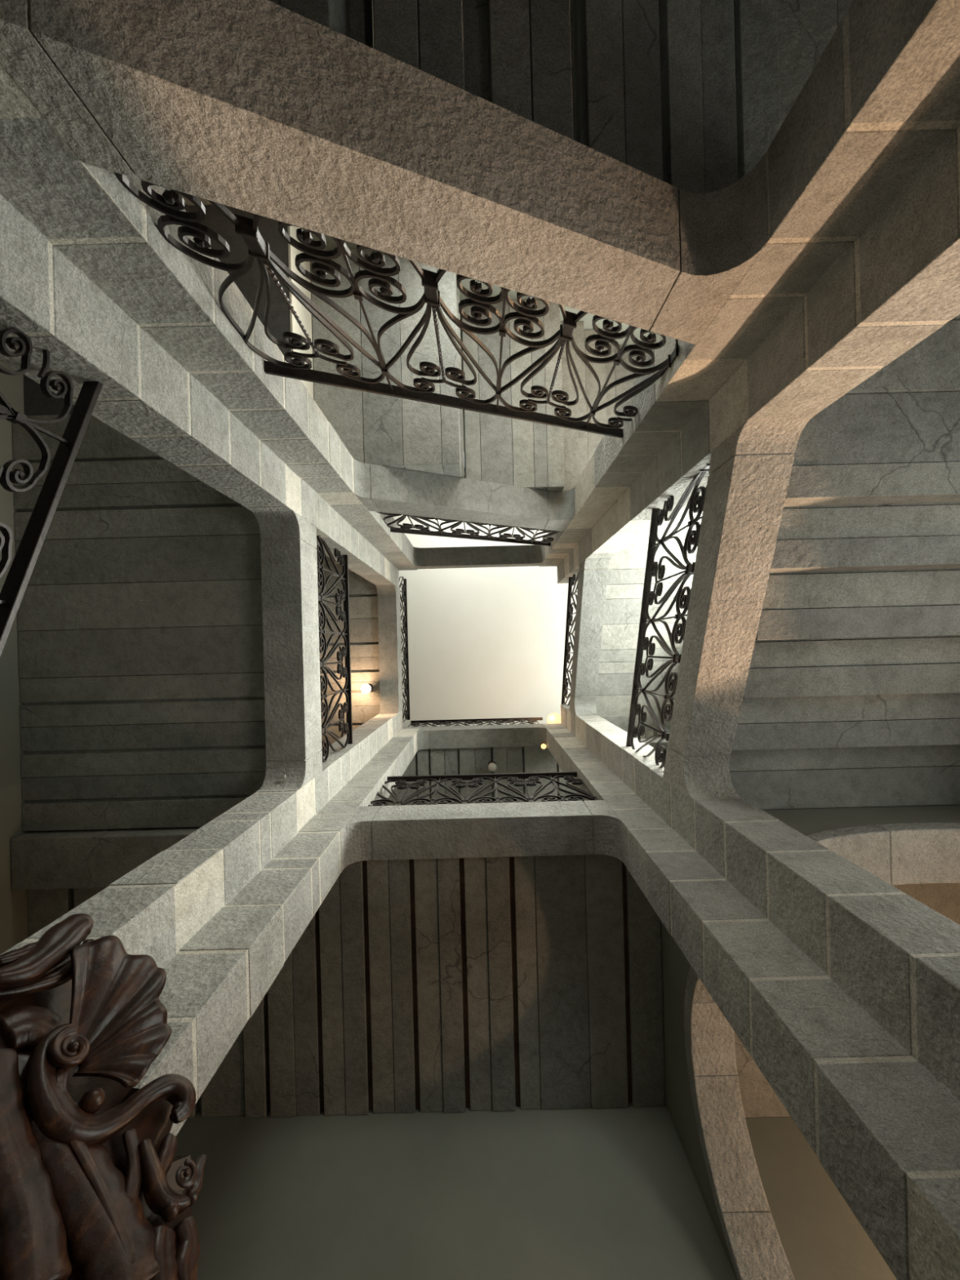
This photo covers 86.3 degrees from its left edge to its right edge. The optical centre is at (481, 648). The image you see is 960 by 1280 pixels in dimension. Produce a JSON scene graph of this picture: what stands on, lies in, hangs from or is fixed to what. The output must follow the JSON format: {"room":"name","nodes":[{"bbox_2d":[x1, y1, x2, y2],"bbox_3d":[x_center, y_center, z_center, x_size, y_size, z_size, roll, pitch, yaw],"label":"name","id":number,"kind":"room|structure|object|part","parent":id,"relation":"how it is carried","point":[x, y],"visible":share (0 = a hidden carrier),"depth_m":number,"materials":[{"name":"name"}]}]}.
{"room":"stairwell","nodes":[
{"label":"stairwell","id":0,"kind":"room"},
{"bbox_2d":[0,360,29,954],"bbox_3d":[-3.149,0.081,4.100,0.220,11.200,6.520,-1,-90,0],"label":"wall","id":1,"kind":"structure","parent":0,"point":[14,917],"depth_m":3.29,"materials":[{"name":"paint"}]},
{"bbox_2d":[27,887,244,1117],"bbox_3d":[-2.280,2.313,3.503,1.399,0.274,1.567,-1,-90,0],"label":"landing","id":2,"kind":"object","parent":1,"relation":"attached to","point":[224,1095],"visible":0.1,"depth_m":3.37,"materials":[{"name":"stone"}]},
{"bbox_2d":[198,1096,201,1108],"bbox_3d":[-2.091,2.308,3.535,0.402,0.210,1.559,-1,-90,0],"label":"bedding","id":3,"kind":"object","parent":2,"relation":"on","point":[199,1100],"depth_m":3.43,"materials":[{"name":"stone"}]},
{"bbox_2d":[12,414,266,831],"bbox_3d":[-2.228,-0.183,3.487,1.628,0.276,2.722,-1,-90,0],"label":"flight","id":4,"kind":"object","parent":1,"relation":"attached to","point":[140,619],"visible":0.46,"depth_m":3.35,"materials":[{"name":"stone"}]},
{"bbox_2d":[17,457,164,463],"bbox_3d":[-2.260,-1.392,3.501,1.620,0.248,0.302,-1,-90,0],"label":"stair step","id":5,"kind":"structure","parent":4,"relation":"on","point":[90,459],"depth_m":3.38,"materials":[{"name":"stone"}]},
{"bbox_2d":[17,459,243,511],"bbox_3d":[-2.252,-1.082,3.501,1.620,0.248,0.322,-1,-90,0],"label":"stair step","id":6,"kind":"structure","parent":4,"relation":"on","point":[29,460],"depth_m":3.38,"materials":[{"name":"stone"}]},
{"bbox_2d":[26,795,250,802],"bbox_3d":[-2.196,1.082,3.501,1.620,0.248,0.192,-1,-90,0],"label":"bedding","id":7,"kind":"object","parent":4,"relation":"on","point":[215,797],"depth_m":3.38,"materials":[{"name":"stone"}]},
{"bbox_2d":[18,506,264,704],"bbox_3d":[-2.231,-0.287,3.501,1.620,0.248,1.272,-1,-90,0],"label":"stair step","id":8,"kind":"structure","parent":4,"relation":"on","point":[225,686],"depth_m":3.36,"materials":[{"name":"stone"}]},
{"bbox_2d":[23,697,266,752],"bbox_3d":[-2.211,0.507,3.501,1.620,0.248,0.322,-1,-90,0],"label":"stair step","id":9,"kind":"structure","parent":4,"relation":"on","point":[122,700],"depth_m":3.38,"materials":[{"name":"stone"}]},
{"bbox_2d":[24,746,266,800],"bbox_3d":[-2.202,0.827,3.501,1.620,0.248,0.322,-1,-90,0],"label":"stair step","id":10,"kind":"structure","parent":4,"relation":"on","point":[208,748],"depth_m":3.38,"materials":[{"name":"stone"}]},
{"bbox_2d":[317,550,380,746],"bbox_3d":[-2.229,-0.223,7.188,1.628,0.305,3.242,-1,-90,0],"label":"landing","id":11,"kind":"object","parent":1,"relation":"attached to","point":[362,593],"visible":0.18,"depth_m":7.04,"materials":[{"name":"stone"}]},
{"bbox_2d":[328,723,364,725],"bbox_3d":[-2.192,1.227,7.220,1.620,0.240,0.342,-1,-90,0],"label":"bedding","id":12,"kind":"object","parent":11,"relation":"on","point":[337,724],"depth_m":7.10,"materials":[{"name":"stone"}]},
{"bbox_2d":[320,670,379,692],"bbox_3d":[-2.212,0.467,7.220,1.620,0.240,0.282,-1,-90,0],"label":"stair step","id":13,"kind":"structure","parent":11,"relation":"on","point":[335,671],"depth_m":7.10,"materials":[{"name":"stone"}]},
{"bbox_2d":[320,643,379,671],"bbox_3d":[-2.220,0.137,7.220,1.620,0.240,0.382,-1,-90,0],"label":"stair step","id":14,"kind":"structure","parent":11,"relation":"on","point":[331,644],"depth_m":7.10,"materials":[{"name":"stone"}]},
{"bbox_2d":[321,690,379,724],"bbox_3d":[-2.202,0.832,7.220,1.620,0.240,0.452,-1,-90,0],"label":"stair step","id":15,"kind":"structure","parent":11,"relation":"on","point":[331,691],"depth_m":7.10,"materials":[{"name":"stone"}]},
{"bbox_2d":[327,594,377,596],"bbox_3d":[-2.252,-1.077,7.220,1.620,0.240,0.732,-1,-90,0],"label":"bedding","id":16,"kind":"object","parent":11,"relation":"on","point":[349,595],"depth_m":7.10,"materials":[{"name":"stone"}]},
{"bbox_2d":[326,595,378,644],"bbox_3d":[-2.234,-0.383,7.220,1.620,0.240,0.662,-1,-90,0],"label":"stair step","id":17,"kind":"structure","parent":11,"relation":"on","point":[330,596],"depth_m":7.10,"materials":[{"name":"stone"}]},
{"bbox_2d":[360,683,373,693],"bbox_3d":[-1.547,0.540,6.900,0.130,0.270,0.130,-1,-90,0],"label":"globe lamp","id":18,"kind":"object","parent":11,"relation":"attached to","point":[366,688],"visible":1,"depth_m":6.79,"materials":[{"name":"glass"}]},
{"bbox_2d":[172,10,661,478],"bbox_3d":[-0.081,-3.149,4.100,6.080,11.200,0.220,-1,-90,0],"label":"wall","id":19,"kind":"structure","parent":0,"point":[331,244],"depth_m":4.46,"materials":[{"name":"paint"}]},
{"bbox_2d":[23,204,313,415],"bbox_3d":[-2.186,-2.161,3.657,1.818,0.426,1.640,-1,-90,0],"label":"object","id":20,"kind":"structure","parent":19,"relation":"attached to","point":[281,319],"depth_m":3.45,"materials":[{"name":"grey stone"}]},
{"bbox_2d":[311,248,605,492],"bbox_3d":[-0.040,-2.217,4.659,2.467,1.605,1.640,-1,-90,0],"label":"flight","id":21,"kind":"object","parent":19,"relation":"attached to","point":[375,428],"visible":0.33,"depth_m":3.87,"materials":[{"name":"stone"}]},
{"bbox_2d":[463,451,465,475],"bbox_3d":[-0.081,-3.149,8.550,3.000,1.300,0.060,-1,-90,0],"label":"window","id":22,"kind":"structure","parent":19,"relation":"in","point":[464,451],"depth_m":8.70,"materials":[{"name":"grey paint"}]},
{"bbox_2d":[268,0,779,193],"bbox_3d":[-0.107,-2.215,1.505,2.302,1.244,1.640,-1,-90,0],"label":"flight","id":23,"kind":"object","parent":19,"relation":"attached to","point":[683,94],"visible":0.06,"depth_m":1.57,"materials":[{"name":"stone"}]},
{"bbox_2d":[604,344,701,495],"bbox_3d":[2.088,-2.272,5.339,1.784,0.322,1.640,-1,-90,0],"label":"landing","id":24,"kind":"object","parent":19,"relation":"attached to","point":[619,372],"visible":0.02,"depth_m":5.19,"materials":[{"name":"stone"}]},
{"bbox_2d":[776,0,959,320],"bbox_3d":[2.013,-2.270,2.117,1.935,0.326,1.640,-1,-90,0],"label":"landing","id":25,"kind":"object","parent":19,"relation":"attached to","point":[805,28],"visible":0.02,"depth_m":1.95,"materials":[{"name":"stone"}]},
{"bbox_2d":[393,515,644,738],"bbox_3d":[0.000,0.000,9.775,6.600,0.150,6.600,-1,-90,0],"label":"ceiling","id":26,"kind":"structure","parent":0,"point":[484,642],"depth_m":9.70,"materials":[{"name":"white paint"}]},
{"bbox_2d":[173,1102,897,1279],"bbox_3d":[0.081,3.149,4.100,6.080,11.200,0.220,-1,-90,0],"label":"wall","id":27,"kind":"structure","parent":0,"point":[605,1193],"depth_m":2.83,"materials":[{"name":"paint"}]},
{"bbox_2d":[243,853,665,1117],"bbox_3d":[-0.195,2.200,3.492,2.759,0.275,1.685,-1,-90,0],"label":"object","id":28,"kind":"object","parent":27,"relation":"attached to","point":[494,984],"visible":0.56,"depth_m":3.36,"materials":[{"name":"stone"}]},
{"bbox_2d":[264,992,270,1111],"bbox_3d":[-1.498,2.234,3.510,0.152,0.240,1.677,-1,-90,0],"label":"bedding","id":29,"kind":"object","parent":28,"relation":"on","point":[266,1016],"depth_m":3.39,"materials":[{"name":"stone"}]},
{"bbox_2d":[266,909,323,1111],"bbox_3d":[-1.248,2.227,3.510,0.352,0.240,1.677,-1,-90,0],"label":"stone slab","id":30,"kind":"object","parent":28,"relation":"on","point":[317,915],"depth_m":3.39,"materials":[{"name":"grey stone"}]},
{"bbox_2d":[317,860,371,1111],"bbox_3d":[-0.913,2.219,3.510,0.322,0.240,1.677,-1,-90,0],"label":"stair step","id":31,"kind":"structure","parent":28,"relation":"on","point":[364,868],"depth_m":3.39,"materials":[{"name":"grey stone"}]},
{"bbox_2d":[364,859,417,1109],"bbox_3d":[-0.598,2.211,3.510,0.312,0.240,1.677,-1,-90,0],"label":"stair step","id":32,"kind":"structure","parent":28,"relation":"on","point":[411,877],"depth_m":3.39,"materials":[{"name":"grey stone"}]},
{"bbox_2d":[411,857,468,1108],"bbox_3d":[-0.278,2.202,3.510,0.332,0.240,1.677,-1,-90,0],"label":"stair step","id":33,"kind":"structure","parent":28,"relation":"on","point":[461,862],"depth_m":3.39,"materials":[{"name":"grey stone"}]},
{"bbox_2d":[461,857,518,1106],"bbox_3d":[0.052,2.194,3.510,0.332,0.240,1.677,-1,-90,0],"label":"stone slab","id":34,"kind":"object","parent":28,"relation":"on","point":[512,878],"depth_m":3.39,"materials":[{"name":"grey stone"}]},
{"bbox_2d":[511,856,629,1105],"bbox_3d":[0.586,2.180,3.510,0.742,0.240,1.677,-1,-90,0],"label":"stone slab","id":35,"kind":"object","parent":28,"relation":"on","point":[513,941],"depth_m":3.39,"materials":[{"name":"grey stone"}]},
{"bbox_2d":[623,863,631,1102],"bbox_3d":[1.070,2.168,3.510,0.229,0.240,1.677,-1,-90,0],"label":"stone slab","id":36,"kind":"object","parent":28,"relation":"on","point":[626,944],"depth_m":3.39,"materials":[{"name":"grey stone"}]},
{"bbox_2d":[383,737,668,805],"bbox_3d":[0.057,2.194,7.182,6.076,0.316,1.685,-1,-90,0],"label":"landing","id":37,"kind":"object","parent":27,"relation":"attached to","point":[527,759],"visible":0.02,"depth_m":7.03,"materials":[{"name":"stone"}]},
{"bbox_2d":[415,751,417,797],"bbox_3d":[-1.113,2.224,7.215,0.462,0.250,1.677,-1,-90,0],"label":"bedding","id":38,"kind":"object","parent":37,"relation":"on","point":[416,767],"depth_m":7.09,"materials":[{"name":"stone"}]},
{"bbox_2d":[416,749,431,799],"bbox_3d":[-0.793,2.216,7.215,0.182,0.250,1.677,-1,-90,0],"label":"stair step","id":39,"kind":"structure","parent":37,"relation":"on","point":[429,763],"depth_m":7.09,"materials":[{"name":"stone"}]},
{"bbox_2d":[429,748,459,804],"bbox_3d":[-0.503,2.208,7.215,0.402,0.250,1.677,-1,-90,0],"label":"stair step","id":40,"kind":"structure","parent":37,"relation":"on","point":[458,749],"depth_m":7.09,"materials":[{"name":"stone"}]},
{"bbox_2d":[458,747,493,804],"bbox_3d":[-0.073,2.197,7.215,0.462,0.250,1.677,-1,-90,0],"label":"stair step","id":41,"kind":"structure","parent":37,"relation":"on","point":[491,748],"depth_m":7.09,"materials":[{"name":"stone"}]},
{"bbox_2d":[488,760,497,771],"bbox_3d":[0.141,1.597,6.920,0.120,0.200,0.120,-1,-90,0],"label":"globe lamp","id":42,"kind":"object","parent":37,"relation":"attached to","point":[492,766],"visible":1,"depth_m":6.84,"materials":[{"name":"glass"}]},
{"bbox_2d":[491,746,524,802],"bbox_3d":[0.371,2.186,7.215,0.432,0.250,1.677,-1,-90,0],"label":"stone slab","id":43,"kind":"object","parent":37,"relation":"on","point":[522,748],"depth_m":7.09,"materials":[{"name":"stone"}]},
{"bbox_2d":[522,746,558,802],"bbox_3d":[0.821,2.174,7.215,0.472,0.250,1.677,-1,-90,0],"label":"stone slab","id":44,"kind":"object","parent":37,"relation":"on","point":[523,766],"depth_m":7.09,"materials":[{"name":"stone"}]},
{"bbox_2d":[556,737,661,800],"bbox_3d":[2.074,2.142,7.215,2.039,0.250,1.677,-1,-90,0],"label":"stone slab","id":45,"kind":"object","parent":37,"relation":"on","point":[657,740],"depth_m":7.09,"materials":[{"name":"stone"}]},
{"bbox_2d":[644,730,657,738],"bbox_3d":[3.149,-0.081,4.100,0.220,11.200,6.520,-1,-90,0],"label":"wall","id":46,"kind":"structure","parent":0,"point":[647,734],"depth_m":9.38,"materials":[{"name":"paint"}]},
{"bbox_2d":[595,505,702,731],"bbox_3d":[2.192,-0.199,5.943,1.682,1.683,2.487,-1,-90,0],"label":"flight","id":47,"kind":"object","parent":46,"relation":"attached to","point":[627,568],"visible":0.16,"depth_m":5.75,"materials":[{"name":"stone"}]},
{"bbox_2d":[728,320,959,809],"bbox_3d":[2.190,-0.263,2.744,1.682,0.999,2.360,-1,-90,0],"label":"flight","id":48,"kind":"object","parent":46,"relation":"attached to","point":[851,697],"visible":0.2,"depth_m":2.52,"materials":[{"name":"stone"}]},
{"bbox_2d":[733,883,959,1117],"bbox_3d":[2.250,2.076,3.428,1.684,0.324,1.807,-1,-90,0],"label":"landing","id":49,"kind":"object","parent":46,"relation":"attached to","point":[759,1100],"visible":0.02,"depth_m":3.27,"materials":[{"name":"stone"}]},
{"bbox_3d":[0.000,0.000,-1.600,6.800,0.200,6.800,-1,-90,0],"label":"floor","id":50,"kind":"structure","parent":0,"visible":0},
{"bbox_2d":[0,913,207,1279],"bbox_3d":[-0.515,0.604,-0.363,0.433,2.274,0.246,39,-90,0],"label":"carved ornament","id":51,"kind":"object","parent":50,"relation":"on","point":[93,1185],"visible":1,"depth_m":0.58,"materials":[{"name":"brown wood"}]},
{"bbox_3d":[-0.564,0.468,0.634,0.070,0.065,0.034,39,-90,0],"label":"acanthus stem","id":52,"kind":"part","parent":51,"relation":"part of","materials":[{"name":"brown wood"}]},
{"bbox_3d":[-0.479,0.523,0.519,0.228,0.156,0.033,39,-90,0],"label":"acanthus stem","id":53,"kind":"part","parent":51,"relation":"part of","materials":[{"name":"brown wood"}]},
{"bbox_3d":[-0.458,0.532,0.602,0.025,0.026,0.026,-1,-90,0],"label":"carved knob","id":54,"kind":"part","parent":51,"relation":"part of","materials":[{"name":"brown wood"}]},
{"bbox_3d":[-0.410,0.581,0.533,0.210,0.131,0.046,40,-90,0],"label":"acanthus stem","id":55,"kind":"part","parent":51,"relation":"part of","materials":[{"name":"brown wood"}]},
{"bbox_3d":[-0.336,0.643,0.534,0.054,0.057,0.026,39,-90,0],"label":"carved knob","id":56,"kind":"part","parent":51,"relation":"part of","materials":[{"name":"brown wood"}]},
{"bbox_3d":[-0.345,0.623,0.567,0.017,0.018,0.018,-1,-90,0],"label":"carved knob","id":57,"kind":"part","parent":51,"relation":"part of","materials":[{"name":"brown wood"}]},
{"bbox_3d":[-0.388,0.589,0.654,0.016,0.016,0.016,-1,-90,0],"label":"carved knob","id":58,"kind":"part","parent":51,"relation":"part of","materials":[{"name":"brown wood"}]},
{"bbox_3d":[-0.321,0.663,0.555,0.056,0.066,0.022,39,-90,0],"label":"carved knob","id":59,"kind":"part","parent":51,"relation":"part of","materials":[{"name":"brown wood"}]},
{"bbox_3d":[-0.335,0.631,0.589,0.016,0.017,0.017,-1,-90,0],"label":"carved knob","id":60,"kind":"part","parent":51,"relation":"part of","materials":[{"name":"brown wood"}]},
{"bbox_2d":[0,63,417,587],"bbox_3d":[-1.176,-1.110,2.890,0.520,8.780,0.510,-1,-90,0],"label":"stone pillar","id":61,"kind":"structure","parent":50,"relation":"on","point":[88,273],"depth_m":1.73,"materials":[{"name":"stone"}]},
{"bbox_2d":[251,509,322,789],"bbox_3d":[-1.278,0.011,3.393,0.255,0.464,1.730,-1,-90,0],"label":"stair stringer","id":62,"kind":"structure","parent":61,"relation":"attached to","point":[288,544],"depth_m":3.29,"materials":[{"name":"stone"}]},
{"bbox_2d":[275,773,285,777],"bbox_3d":[-1.270,0.808,3.235,0.056,0.020,0.023,-1,-90,0],"label":"metal plate","id":63,"kind":"object","parent":62,"relation":"attached to","point":[282,775],"visible":1,"depth_m":3.23,"materials":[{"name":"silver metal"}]},
{"bbox_2d":[315,535,352,761],"bbox_3d":[-1.231,-0.008,4.150,0.052,1.093,1.792,-1,-90,0],"label":"iron railing","id":64,"kind":"object","parent":62,"relation":"on","point":[342,595],"visible":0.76,"depth_m":4.29,"materials":[{"name":"black metal"}]},
{"bbox_3d":[-1.247,-0.628,4.165,0.026,1.016,0.026,-1,-90,0],"label":"stem","id":65,"kind":"part","parent":64,"relation":"part of","materials":[{"name":"metal"}]},
{"bbox_3d":[-1.234,-0.128,4.165,0.026,1.016,0.026,-1,-90,0],"label":"stem","id":66,"kind":"part","parent":64,"relation":"part of","materials":[{"name":"metal"}]},
{"bbox_3d":[-1.221,0.372,4.165,0.026,1.016,0.026,-1,-90,0],"label":"stem","id":67,"kind":"part","parent":64,"relation":"part of","materials":[{"name":"metal"}]},
{"bbox_3d":[-1.230,0.010,4.685,0.048,0.023,1.750,-1,-90,0],"label":"handrail","id":68,"kind":"part","parent":64,"relation":"part of","materials":[{"name":"metal"}]},
{"bbox_2d":[353,458,574,531],"bbox_3d":[-0.055,-1.264,4.384,1.734,1.403,0.255,-1,-90,0],"label":"stair stringer","id":69,"kind":"structure","parent":61,"relation":"attached to","point":[384,489],"depth_m":4.21,"materials":[{"name":"stone"}]},
{"bbox_2d":[376,511,559,546],"bbox_3d":[-0.041,-1.217,5.124,1.792,1.955,0.052,-1,-90,0],"label":"iron railing","id":70,"kind":"object","parent":69,"relation":"on","point":[405,527],"visible":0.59,"depth_m":5.28,"materials":[{"name":"black metal"}]},
{"bbox_3d":[-0.421,-1.208,4.928,0.026,0.963,0.026,-1,-90,0],"label":"stem","id":71,"kind":"part","parent":70,"relation":"part of","materials":[{"name":"metal"}]},
{"bbox_3d":[-0.053,-1.217,5.618,1.754,0.967,0.048,-1,-90,0],"label":"handrail","id":72,"kind":"part","parent":70,"relation":"part of","materials":[{"name":"metal"}]},
{"bbox_2d":[413,544,542,568],"bbox_3d":[-0.055,-1.264,7.035,1.734,0.349,0.255,-1,-90,0],"label":"stair stringer","id":73,"kind":"structure","parent":61,"relation":"attached to","point":[506,555],"depth_m":6.99,"materials":[{"name":"stone"}]},
{"bbox_2d":[0,710,421,1136],"bbox_3d":[-1.121,1.125,2.890,0.516,8.780,0.510,-1,-90,0],"label":"stone pillar","id":74,"kind":"structure","parent":50,"relation":"on","point":[222,909],"depth_m":2.12,"materials":[{"name":"stone"}]},
{"bbox_2d":[10,826,200,889],"bbox_3d":[-2.189,1.357,3.430,1.628,0.340,0.330,-1,-90,0],"label":"cross beam","id":75,"kind":"structure","parent":74,"relation":"attached to","point":[83,858],"depth_m":3.26,"materials":[{"name":"stone"}]},
{"bbox_2d":[375,584,403,714],"bbox_3d":[-1.278,0.011,7.085,0.255,0.469,1.730,-1,-90,0],"label":"stair stringer","id":76,"kind":"structure","parent":74,"relation":"attached to","point":[388,595],"depth_m":6.98,"materials":[{"name":"stone"}]},
{"bbox_2d":[399,576,409,722],"bbox_3d":[-1.230,0.014,7.845,0.052,1.093,2.316,-1,-90,0],"label":"iron railing","id":77,"kind":"object","parent":76,"relation":"on","point":[403,597],"visible":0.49,"depth_m":8.20,"materials":[{"name":"black metal"}]},
{"bbox_3d":[-1.230,0.017,8.380,0.048,0.023,2.310,-1,-90,0],"label":"handrail","id":78,"kind":"part","parent":77,"relation":"part of","materials":[{"name":"metal"}]},
{"bbox_2d":[417,723,547,751],"bbox_3d":[0.004,1.221,7.055,1.732,0.469,0.255,-1,-90,0],"label":"stair stringer","id":79,"kind":"structure","parent":74,"relation":"attached to","point":[509,735],"depth_m":6.95,"materials":[{"name":"stone"}]},
{"bbox_2d":[407,717,542,727],"bbox_3d":[-0.085,1.176,7.815,2.150,1.093,0.052,-1,-90,0],"label":"iron railing","id":80,"kind":"object","parent":79,"relation":"on","point":[446,722],"visible":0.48,"depth_m":8.20,"materials":[{"name":"black metal"}]},
{"bbox_3d":[-0.085,1.176,8.350,2.150,0.023,0.048,-1,-90,0],"label":"handrail","id":81,"kind":"part","parent":80,"relation":"part of","materials":[{"name":"metal"}]},
{"bbox_2d":[538,742,546,749],"bbox_3d":[0.824,1.309,6.918,0.110,0.225,0.110,-1,-90,0],"label":"globe lamp","id":82,"kind":"object","parent":79,"relation":"attached to","point":[543,745],"visible":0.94,"depth_m":6.82,"materials":[{"name":"glass"}]},
{"bbox_3d":[0.824,1.309,6.840,0.070,0.070,0.070,-1,-90,0],"label":"glass globe","id":83,"kind":"part","parent":82,"relation":"part of","materials":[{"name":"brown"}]},
{"bbox_2d":[342,800,622,867],"bbox_3d":[0.004,1.221,3.393,1.732,0.444,0.255,-1,-90,0],"label":"stair stringer","id":84,"kind":"structure","parent":74,"relation":"attached to","point":[562,828],"depth_m":3.30,"materials":[{"name":"stone"}]},
{"bbox_2d":[368,771,597,806],"bbox_3d":[0.000,1.173,4.140,1.792,1.093,0.052,-1,-90,0],"label":"iron railing","id":85,"kind":"object","parent":84,"relation":"on","point":[456,780],"visible":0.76,"depth_m":4.30,"materials":[{"name":"black metal"}]},
{"bbox_3d":[-0.380,1.183,4.154,0.026,1.016,0.026,-1,-90,0],"label":"stem","id":86,"kind":"part","parent":85,"relation":"part of","materials":[{"name":"metal"}]},
{"bbox_3d":[0.002,1.173,4.675,1.752,0.023,0.048,-1,-90,0],"label":"handrail","id":87,"kind":"part","parent":85,"relation":"part of","materials":[{"name":"metal"}]},
{"bbox_3d":[0.120,1.170,4.154,0.026,1.016,0.026,-1,-90,0],"label":"stem","id":88,"kind":"part","parent":85,"relation":"part of","materials":[{"name":"metal"}]},
{"bbox_3d":[0.620,1.157,4.154,0.026,1.016,0.026,-1,-90,0],"label":"stem","id":89,"kind":"part","parent":85,"relation":"part of","materials":[{"name":"metal"}]},
{"bbox_2d":[660,920,794,1279],"bbox_3d":[1.289,2.162,1.026,0.245,5.047,1.685,-1,-90,0],"label":"stone arch","id":90,"kind":"object","parent":50,"relation":"on","point":[704,1101],"visible":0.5,"depth_m":2.80,"materials":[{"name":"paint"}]},
{"bbox_2d":[539,0,959,583],"bbox_3d":[1.068,-1.171,2.890,0.511,8.780,0.505,-1,-90,0],"label":"stone pillar","id":91,"kind":"structure","parent":50,"relation":"on","point":[859,264],"depth_m":1.44,"materials":[{"name":"stone"}]},
{"bbox_2d":[0,0,768,344],"bbox_3d":[-0.055,-1.264,1.376,1.734,1.159,0.255,-1,-90,0],"label":"stair stringer","id":92,"kind":"structure","parent":91,"relation":"attached to","point":[263,108],"depth_m":1.23,"materials":[{"name":"stone"}]},
{"bbox_2d":[115,173,678,438],"bbox_3d":[-0.041,-1.217,2.069,1.792,1.801,0.052,-1,-90,0],"label":"iron railing","id":93,"kind":"object","parent":92,"relation":"on","point":[171,204],"visible":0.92,"depth_m":1.94,"materials":[{"name":"black metal"}]},
{"bbox_3d":[-0.421,-1.208,1.909,0.026,0.962,0.026,-1,-90,0],"label":"stem","id":94,"kind":"part","parent":93,"relation":"part of","materials":[{"name":"metal"}]},
{"bbox_3d":[-0.053,-1.217,2.565,1.754,0.809,0.048,-1,-90,0],"label":"handrail","id":95,"kind":"part","parent":93,"relation":"part of","materials":[{"name":"metal"}]},
{"bbox_3d":[0.079,-1.220,2.134,0.026,0.962,0.026,-1,-90,0],"label":"stem","id":96,"kind":"part","parent":93,"relation":"part of","materials":[{"name":"metal"}]},
{"bbox_3d":[0.578,-1.233,2.358,0.026,0.962,0.026,-1,-90,0],"label":"stem","id":97,"kind":"part","parent":93,"relation":"part of","materials":[{"name":"metal"}]},
{"bbox_2d":[568,557,611,715],"bbox_3d":[1.222,-0.065,5.904,0.255,1.309,1.720,-1,-90,0],"label":"stair stringer","id":98,"kind":"structure","parent":91,"relation":"attached to","point":[593,576],"depth_m":5.76,"materials":[{"name":"stone"}]},
{"bbox_2d":[560,571,578,705],"bbox_3d":[1.177,0.007,6.655,0.052,2.021,1.946,-1,-90,0],"label":"iron railing","id":99,"kind":"object","parent":98,"relation":"on","point":[571,581],"visible":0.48,"depth_m":6.86,"materials":[{"name":"black metal"}]},
{"bbox_3d":[1.177,0.025,7.149,0.048,1.032,1.910,-1,-90,0],"label":"handrail","id":100,"kind":"part","parent":99,"relation":"part of","materials":[{"name":"metal"}]},
{"bbox_2d":[662,417,812,799],"bbox_3d":[1.222,-0.065,2.603,0.255,1.117,1.720,-1,-90,0],"label":"stair stringer","id":101,"kind":"structure","parent":91,"relation":"attached to","point":[749,471],"depth_m":2.47,"materials":[{"name":"stone"}]},
{"bbox_2d":[626,463,710,768],"bbox_3d":[1.175,-0.070,3.279,0.052,1.795,1.792,-1,-90,0],"label":"iron railing","id":102,"kind":"object","parent":101,"relation":"on","point":[695,503],"visible":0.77,"depth_m":3.31,"materials":[{"name":"black metal"}]},
{"bbox_3d":[1.175,-0.063,3.775,0.048,0.803,1.740,-1,-90,0],"label":"handrail","id":103,"kind":"part","parent":102,"relation":"part of","materials":[{"name":"metal"}]},
{"bbox_3d":[1.184,0.309,3.452,0.026,0.962,0.026,-1,-90,0],"label":"stem","id":104,"kind":"part","parent":102,"relation":"part of","materials":[{"name":"metal"}]},
{"bbox_3d":[1.171,-0.190,3.227,0.026,0.962,0.026,-1,-90,0],"label":"stem","id":105,"kind":"part","parent":102,"relation":"part of","materials":[{"name":"metal"}]},
{"bbox_3d":[1.159,-0.690,3.002,0.026,0.962,0.026,-1,-90,0],"label":"stem","id":106,"kind":"part","parent":102,"relation":"part of","materials":[{"name":"metal"}]},
{"bbox_2d":[543,704,959,1279],"bbox_3d":[1.122,1.059,2.890,0.517,8.780,0.525,-1,-90,0],"label":"stone pillar","id":107,"kind":"structure","parent":50,"relation":"on","point":[842,986],"depth_m":1.54,"materials":[{"name":"stone"}]},
{"bbox_2d":[546,712,560,723],"bbox_3d":[1.158,1.164,7.733,0.229,0.906,0.328,-31,-90,0],"label":"globe lamp","id":108,"kind":"object","parent":107,"relation":"on","point":[553,717],"visible":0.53,"depth_m":7.90,"materials":[{"name":"glass"}]},
{"bbox_2d":[762,804,959,884],"bbox_3d":[2.223,1.033,0.876,1.682,4.747,0.270,-1,-90,0],"label":"stone arch","id":109,"kind":"object","parent":50,"relation":"on","point":[898,845],"visible":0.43,"depth_m":2.54,"materials":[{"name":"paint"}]},
{"bbox_3d":[-1.278,0.011,0.087,0.255,1.129,1.730,-1,-90,0],"label":"beam","id":110,"kind":"structure","parent":0,"visible":0},
{"bbox_2d":[0,328,102,657],"bbox_3d":[-1.230,0.002,0.783,0.052,1.765,1.792,-1,-90,0],"label":"iron railing","id":111,"kind":"object","parent":110,"relation":"on","point":[14,588],"visible":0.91,"depth_m":1.41,"materials":[{"name":"black metal"}]},
{"bbox_3d":[-1.234,-0.118,0.844,0.026,0.962,0.026,-1,-90,0],"label":"stem","id":112,"kind":"part","parent":111,"relation":"part of","materials":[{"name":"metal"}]},
{"bbox_3d":[-1.246,-0.618,1.058,0.026,0.962,0.026,-1,-90,0],"label":"stem","id":113,"kind":"part","parent":111,"relation":"part of","materials":[{"name":"metal"}]}
]}

